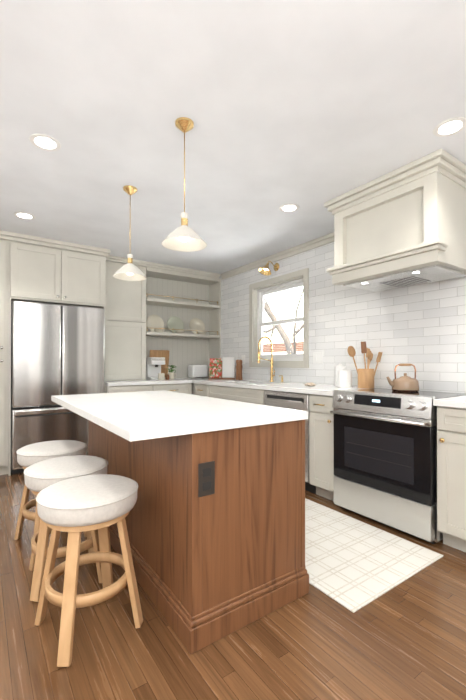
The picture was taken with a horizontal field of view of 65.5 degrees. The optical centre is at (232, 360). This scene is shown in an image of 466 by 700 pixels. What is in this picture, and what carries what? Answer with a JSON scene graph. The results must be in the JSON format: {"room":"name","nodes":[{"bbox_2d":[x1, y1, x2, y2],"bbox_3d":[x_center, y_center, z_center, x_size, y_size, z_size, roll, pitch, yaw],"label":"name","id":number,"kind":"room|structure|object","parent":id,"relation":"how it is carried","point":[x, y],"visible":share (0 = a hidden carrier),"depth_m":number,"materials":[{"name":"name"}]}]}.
{"room":"kitchen","nodes":[
{"label":"kitchen","id":0,"kind":"room"},
{"bbox_2d":[0,473,465,699],"bbox_3d":[-0.215,1.181,1.468,4.840,0.060,7.200,0,0,-35],"label":"floor","id":1,"kind":"structure","parent":0,"point":[405,640],"depth_m":1.47,"materials":[{"name":"brown wood"}]},
{"bbox_2d":[0,239,8,474],"bbox_3d":[-2.672,-0.029,3.679,0.658,2.384,0.567,0,0,-35],"label":"pantry","id":2,"kind":"object","parent":1,"relation":"on","point":[4,335],"visible":1,"depth_m":3.64,"materials":[{"name":"paint"}]},
{"bbox_2d":[14,440,86,539],"bbox_3d":[-1.175,0.853,2.373,0.420,0.600,0.420,0,0,-35],"label":"stool","id":3,"kind":"object","parent":1,"relation":"on","point":[30,455],"visible":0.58,"depth_m":2.30,"materials":[{"name":"fabric"}]},
{"bbox_2d":[8,241,105,475],"bbox_3d":[-2.007,-0.026,4.144,0.960,2.384,0.567,0,0,-35],"label":"tall cabinet","id":4,"kind":"object","parent":1,"relation":"on","point":[41,274],"visible":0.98,"depth_m":3.90,"materials":[{"name":"paint"}]},
{"bbox_2d":[0,230,219,277],"bbox_3d":[-1.599,-1.253,4.421,3.378,0.072,0.593,0,0,-35],"label":"crown molding","id":5,"kind":"structure","parent":4,"relation":"attached to","point":[39,241],"depth_m":4.06,"materials":[{"name":"paint"}]},
{"bbox_2d":[11,301,104,473],"bbox_3d":[-1.986,0.279,4.113,0.910,1.774,0.583,0,0,-35],"label":"fridge","id":6,"kind":"object","parent":1,"relation":"on","point":[57,349],"visible":0.65,"depth_m":3.84,"materials":[{"name":"metal"}]},
{"bbox_2d":[23,455,107,601],"bbox_3d":[-0.887,0.851,1.952,0.414,0.600,0.414,0,0,-35],"label":"stool","id":7,"kind":"object","parent":1,"relation":"on","point":[41,476],"visible":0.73,"depth_m":1.83,"materials":[{"name":"fabric"}]},
{"bbox_2d":[34,474,142,666],"bbox_3d":[-0.625,0.849,1.586,0.415,0.600,0.415,0,0,-35],"label":"stool","id":8,"kind":"object","parent":1,"relation":"on","point":[75,507],"visible":1,"depth_m":1.48,"materials":[{"name":"fabric"}]},
{"bbox_2d":[105,383,191,393],"bbox_3d":[-1.141,0.731,4.695,1.093,0.877,0.651,0,0,-35],"label":"base cabinet","id":9,"kind":"object","parent":1,"relation":"on","point":[186,388],"visible":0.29,"depth_m":4.47,"materials":[{"name":"paint"}]},
{"bbox_2d":[105,379,191,385],"bbox_3d":[-1.145,0.270,4.696,1.084,0.040,0.621,0,0,-35],"label":"countertop","id":10,"kind":"structure","parent":9,"relation":"on","point":[139,382],"depth_m":4.41,"materials":[{"name":"white stone"}]},
{"bbox_2d":[105,261,145,380],"bbox_3d":[-1.446,-0.490,4.692,0.581,1.479,0.318,0,0,-35],"label":"cabinet","id":11,"kind":"object","parent":10,"relation":"on","point":[125,349],"visible":0.83,"depth_m":4.57,"materials":[{"name":"paint"}]},
{"bbox_2d":[146,357,164,379],"bbox_3d":[-1.044,0.101,4.920,0.200,0.300,0.222,0,0,-35],"label":"coffee maker","id":12,"kind":"object","parent":10,"relation":"on","point":[153,367],"visible":0.85,"depth_m":4.89,"materials":[{"name":"silver metal"}]},
{"bbox_2d":[149,350,168,378],"bbox_3d":[-1.032,0.051,5.096,0.290,0.407,0.083,0,0,-35],"label":"cutting board","id":13,"kind":"object","parent":10,"relation":"on","point":[159,353],"visible":0.42,"depth_m":5.12,"materials":[{"name":"brown wood"}]},
{"bbox_2d":[158,373,164,379],"bbox_3d":[-0.939,0.206,4.805,0.082,0.088,0.082,0,0,-35],"label":"mug","id":14,"kind":"object","parent":10,"relation":"on","point":[161,376],"visible":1,"depth_m":4.77,"materials":[{"name":"beige ceramic"}]},
{"bbox_2d":[166,365,175,379],"bbox_3d":[-0.832,0.153,4.953,0.151,0.196,0.115,0,0,-35],"label":"potted plant","id":15,"kind":"object","parent":10,"relation":"on","point":[171,375],"visible":1,"depth_m":4.92,"materials":[{"name":"green plant"}]},
{"bbox_2d":[86,418,308,653],"bbox_3d":[-0.379,0.724,2.308,0.666,0.860,1.705,0,0,-35],"label":"kitchen island","id":16,"kind":"object","parent":1,"relation":"on","point":[215,520],"depth_m":1.61,"materials":[{"name":"brown wood"}]},
{"bbox_2d":[51,390,307,441],"bbox_3d":[-0.480,0.273,2.240,0.904,0.038,1.706,0,0,-35],"label":"island countertop","id":17,"kind":"structure","parent":16,"relation":"on","point":[142,416],"depth_m":1.78,"materials":[{"name":"white stone"}]},
{"bbox_2d":[192,383,251,400],"bbox_3d":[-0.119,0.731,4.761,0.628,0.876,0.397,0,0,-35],"label":"base cabinet","id":18,"kind":"object","parent":1,"relation":"on","point":[249,395],"depth_m":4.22,"materials":[{"name":"paint"}]},
{"bbox_2d":[174,377,373,395],"bbox_3d":[0.226,0.379,4.250,0.650,0.264,2.923,0,0,-35],"label":"countertop","id":19,"kind":"structure","parent":18,"relation":"on","point":[322,389],"depth_m":3.61,"materials":[{"name":"white stone"}]},
{"bbox_2d":[146,267,220,377],"bbox_3d":[-0.734,-0.487,5.190,1.153,1.479,0.318,0,0,-35],"label":"shelf unit","id":20,"kind":"object","parent":19,"relation":"on","point":[186,298],"visible":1,"depth_m":5.33,"materials":[{"name":"paint"}]},
{"bbox_2d":[146,315,163,331],"bbox_3d":[-1.076,-0.520,5.048,0.264,0.259,0.063,0,0,-35],"label":"plate","id":21,"kind":"object","parent":20,"relation":"in","point":[153,321],"visible":0.81,"depth_m":5.06,"materials":[{"name":"beige ceramic"}]},
{"bbox_2d":[167,316,183,332],"bbox_3d":[-0.818,-0.519,5.229,0.264,0.259,0.063,0,0,-35],"label":"plate","id":22,"kind":"object","parent":20,"relation":"in","point":[174,322],"visible":0.88,"depth_m":5.24,"materials":[{"name":"green ceramic"}]},
{"bbox_2d":[189,318,204,333],"bbox_3d":[-0.527,-0.518,5.432,0.264,0.259,0.063,0,0,-35],"label":"plate","id":23,"kind":"object","parent":20,"relation":"in","point":[197,324],"visible":0.79,"depth_m":5.44,"materials":[{"name":"beige ceramic"}]},
{"bbox_2d":[188,364,207,378],"bbox_3d":[-0.500,0.152,5.277,0.260,0.202,0.180,0,0,-35],"label":"toaster","id":24,"kind":"object","parent":19,"relation":"on","point":[200,371],"visible":1,"depth_m":5.20,"materials":[{"name":"silver metal"}]},
{"bbox_2d":[209,357,234,378],"bbox_3d":[-0.143,0.099,5.035,0.360,0.306,0.186,0,0,1],"label":"books","id":25,"kind":"object","parent":19,"relation":"on","point":[221,368],"visible":0.98,"depth_m":5.05,"materials":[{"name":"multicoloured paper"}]},
{"bbox_2d":[236,360,238,379],"bbox_3d":[0.074,0.116,4.849,0.062,0.270,0.062,0,0,-35],"label":"grinder","id":26,"kind":"object","parent":19,"relation":"on","point":[237,370],"visible":0.67,"depth_m":4.83,"materials":[{"name":"brown wood"}]},
{"bbox_2d":[238,360,242,379],"bbox_3d":[0.106,0.115,4.768,0.062,0.270,0.062,0,0,-35],"label":"grinder","id":27,"kind":"object","parent":19,"relation":"on","point":[240,370],"visible":1,"depth_m":4.75,"materials":[{"name":"brown wood"}]},
{"bbox_2d":[257,336,274,381],"bbox_3d":[0.404,-0.025,4.255,0.243,0.544,0.086,0,0,-35],"label":"faucet","id":28,"kind":"object","parent":19,"relation":"on","point":[271,364],"visible":1,"depth_m":4.31,"materials":[{"name":"gold metal"}]},
{"bbox_2d":[305,382,315,385],"bbox_3d":[0.737,0.223,3.493,0.162,0.037,0.126,0,0,-35],"label":"towel","id":29,"kind":"object","parent":19,"relation":"on","point":[310,384],"visible":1,"depth_m":3.46,"materials":[{"name":"white fabric"}]},
{"bbox_2d":[335,364,345,386],"bbox_3d":[1.035,0.134,3.465,0.108,0.216,0.108,0,0,-35],"label":"canister","id":30,"kind":"object","parent":19,"relation":"on","point":[339,367],"visible":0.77,"depth_m":3.44,"materials":[{"name":"white ceramic"}]},
{"bbox_2d":[338,368,351,387],"bbox_3d":[1.032,0.153,3.322,0.124,0.177,0.124,0,0,-35],"label":"canister","id":31,"kind":"object","parent":19,"relation":"on","point":[344,377],"visible":1,"depth_m":3.27,"materials":[{"name":"white ceramic"}]},
{"bbox_2d":[347,341,382,388],"bbox_3d":[1.185,0.033,3.214,0.248,0.416,0.217,0,0,-35],"label":"crock","id":32,"kind":"object","parent":19,"relation":"on","point":[366,378],"visible":1,"depth_m":3.18,"materials":[{"name":"brown wood"}]},
{"bbox_2d":[240,399,263,404],"bbox_3d":[0.265,0.847,4.211,0.628,0.638,1.058,0,0,-35],"label":"base cabinet","id":33,"kind":"object","parent":1,"relation":"on","point":[256,401],"depth_m":3.75,"materials":[{"name":"paint"}]},
{"bbox_2d":[264,390,315,493],"bbox_3d":[0.731,0.724,3.525,0.636,0.876,0.593,0,0,-35],"label":"dishwasher","id":34,"kind":"object","parent":1,"relation":"on","point":[292,400],"visible":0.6,"depth_m":3.23,"materials":[{"name":"metal"}]},
{"bbox_2d":[309,394,334,500],"bbox_3d":[0.979,0.721,3.163,0.661,0.877,0.276,0,0,-35],"label":"base cabinet","id":35,"kind":"object","parent":1,"relation":"on","point":[321,448],"visible":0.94,"depth_m":3.00,"materials":[{"name":"paint"}]},
{"bbox_2d":[305,498,442,612],"bbox_3d":[0.459,1.152,2.525,0.845,0.009,1.540,0,0,-35],"label":"rug","id":36,"kind":"object","parent":1,"relation":"on","point":[353,565],"visible":0.5,"depth_m":2.11,"materials":[{"name":"white fabric"}]},
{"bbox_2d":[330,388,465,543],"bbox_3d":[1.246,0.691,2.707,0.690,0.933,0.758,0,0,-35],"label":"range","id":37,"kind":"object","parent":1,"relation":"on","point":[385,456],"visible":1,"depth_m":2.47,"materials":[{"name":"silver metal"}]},
{"bbox_2d":[386,364,418,391],"bbox_3d":[1.356,0.129,2.853,0.223,0.218,0.198,0,0,-35],"label":"kettle","id":38,"kind":"object","parent":37,"relation":"on","point":[405,383],"visible":1,"depth_m":2.80,"materials":[{"name":"orange metal"}]},
{"bbox_2d":[437,406,465,551],"bbox_3d":[1.786,0.715,2.008,0.661,0.877,0.988,0,0,-35],"label":"base cabinet","id":39,"kind":"object","parent":1,"relation":"on","point":[451,474],"visible":1,"depth_m":2.18,"materials":[{"name":"paint"}]},
{"bbox_2d":[433,396,465,408],"bbox_3d":[1.790,0.254,2.015,0.650,0.040,0.991,0,0,-35],"label":"countertop","id":40,"kind":"structure","parent":39,"relation":"on","point":[458,402],"depth_m":2.18,"materials":[{"name":"white stone"}]},
{"bbox_2d":[0,0,465,274],"bbox_3d":[-0.215,-1.337,1.483,4.840,0.060,7.200,0,0,-35],"label":"ceiling","id":41,"kind":"structure","parent":0,"point":[310,108],"depth_m":1.89,"materials":[{"name":"paint"}]},
{"bbox_2d":[14,212,34,219],"bbox_3d":[-1.851,-1.294,3.230,0.169,0.003,0.169,0,0,10],"label":"recessed light","id":42,"kind":"object","parent":41,"relation":"in","point":[23,215],"depth_m":3.22,"materials":[{"name":"white plastic"}]},
{"bbox_2d":[29,134,60,150],"bbox_3d":[-1.115,-1.301,2.159,0.169,0.003,0.169,0,0,10],"label":"recessed light","id":43,"kind":"object","parent":41,"relation":"in","point":[42,141],"depth_m":2.15,"materials":[{"name":"white plastic"}]},
{"bbox_2d":[113,185,146,280],"bbox_3d":[-0.769,-0.965,2.728,0.248,0.667,0.248,0,0,-35],"label":"pendant light","id":44,"kind":"object","parent":41,"relation":"hanging from","point":[129,271],"visible":1,"depth_m":2.71,"materials":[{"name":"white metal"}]},
{"bbox_2d":[161,117,206,251],"bbox_3d":[-0.262,-0.970,1.985,0.248,0.667,0.248,0,0,-35],"label":"pendant light","id":45,"kind":"object","parent":41,"relation":"hanging from","point":[184,237],"visible":1,"depth_m":1.98,"materials":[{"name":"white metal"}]},
{"bbox_2d":[279,203,298,211],"bbox_3d":[0.483,-1.295,3.069,0.169,0.003,0.169,0,0,10],"label":"recessed light","id":46,"kind":"object","parent":41,"relation":"in","point":[290,207],"depth_m":3.05,"materials":[{"name":"white plastic"}]},
{"bbox_2d":[433,117,465,136],"bbox_3d":[1.216,-1.302,2.020,0.169,0.003,0.169,0,0,10],"label":"recessed light","id":47,"kind":"object","parent":41,"relation":"in","point":[450,126],"depth_m":2.02,"materials":[{"name":"white plastic"}]},
{"bbox_2d":[219,242,465,392],"bbox_3d":[1.711,-0.070,2.822,0.140,2.458,7.000,0,0,-35],"label":"wall","id":48,"kind":"structure","parent":0,"point":[422,328],"depth_m":3.37,"materials":[{"name":"white tile"}]},
{"bbox_2d":[258,261,278,275],"bbox_3d":[0.431,-1.109,4.307,0.260,0.177,0.160,0,0,-35],"label":"sconce","id":49,"kind":"object","parent":48,"relation":"attached to","point":[264,270],"visible":1,"depth_m":4.32,"materials":[{"name":"gold metal"}]},
{"bbox_2d":[221,232,333,279],"bbox_3d":[1.743,-1.257,2.626,0.038,0.084,6.630,0,0,-35],"label":"crown molding","id":50,"kind":"structure","parent":48,"relation":"attached to","point":[310,245],"depth_m":4.24,"materials":[{"name":"paint"}]},
{"bbox_2d":[249,268,308,367],"bbox_3d":[0.582,-0.467,4.409,0.145,1.092,1.042,0,0,-35],"label":"window","id":51,"kind":"structure","parent":48,"relation":"in","point":[258,291],"depth_m":4.45,"materials":[{"name":"paint"}]},
{"bbox_2d":[313,352,322,363],"bbox_3d":[0.906,-0.032,3.840,0.009,0.118,0.134,0,0,-35],"label":"switch plate","id":52,"kind":"object","parent":48,"relation":"attached to","point":[317,357],"visible":1,"depth_m":3.83,"materials":[{"name":"white plastic"}]},
{"bbox_2d":[324,148,465,291],"bbox_3d":[1.274,-0.956,2.772,0.634,0.686,0.926,0,0,-35],"label":"range hood","id":53,"kind":"object","parent":48,"relation":"attached to","point":[402,227],"visible":1,"depth_m":2.52,"materials":[{"name":"paint"}]},
{"label":"outside","id":54,"kind":"structure","parent":0,"visible":0},
{"bbox_3d":[14.664,1.307,19.192,39.860,0.060,55.000,0,0,-35],"label":"ground","id":55,"kind":"structure","parent":54,"visible":0},
{"bbox_2d":[263,342,302,354],"bbox_3d":[3.259,0.242,16.715,3.400,2.040,14.000,0,0,-35],"label":"building","id":56,"kind":"structure","parent":55,"relation":"on","point":[282,351],"depth_m":15.95,"materials":[{"name":"red brick"}]},
{"bbox_2d":[263,291,302,353],"bbox_3d":[1.344,-0.888,10.621,2.148,4.255,3.812,0,0,-35],"label":"tree","id":57,"kind":"object","parent":55,"relation":"on","point":[288,344],"depth_m":10.21,"materials":[{"name":"brown plant"}]}
]}

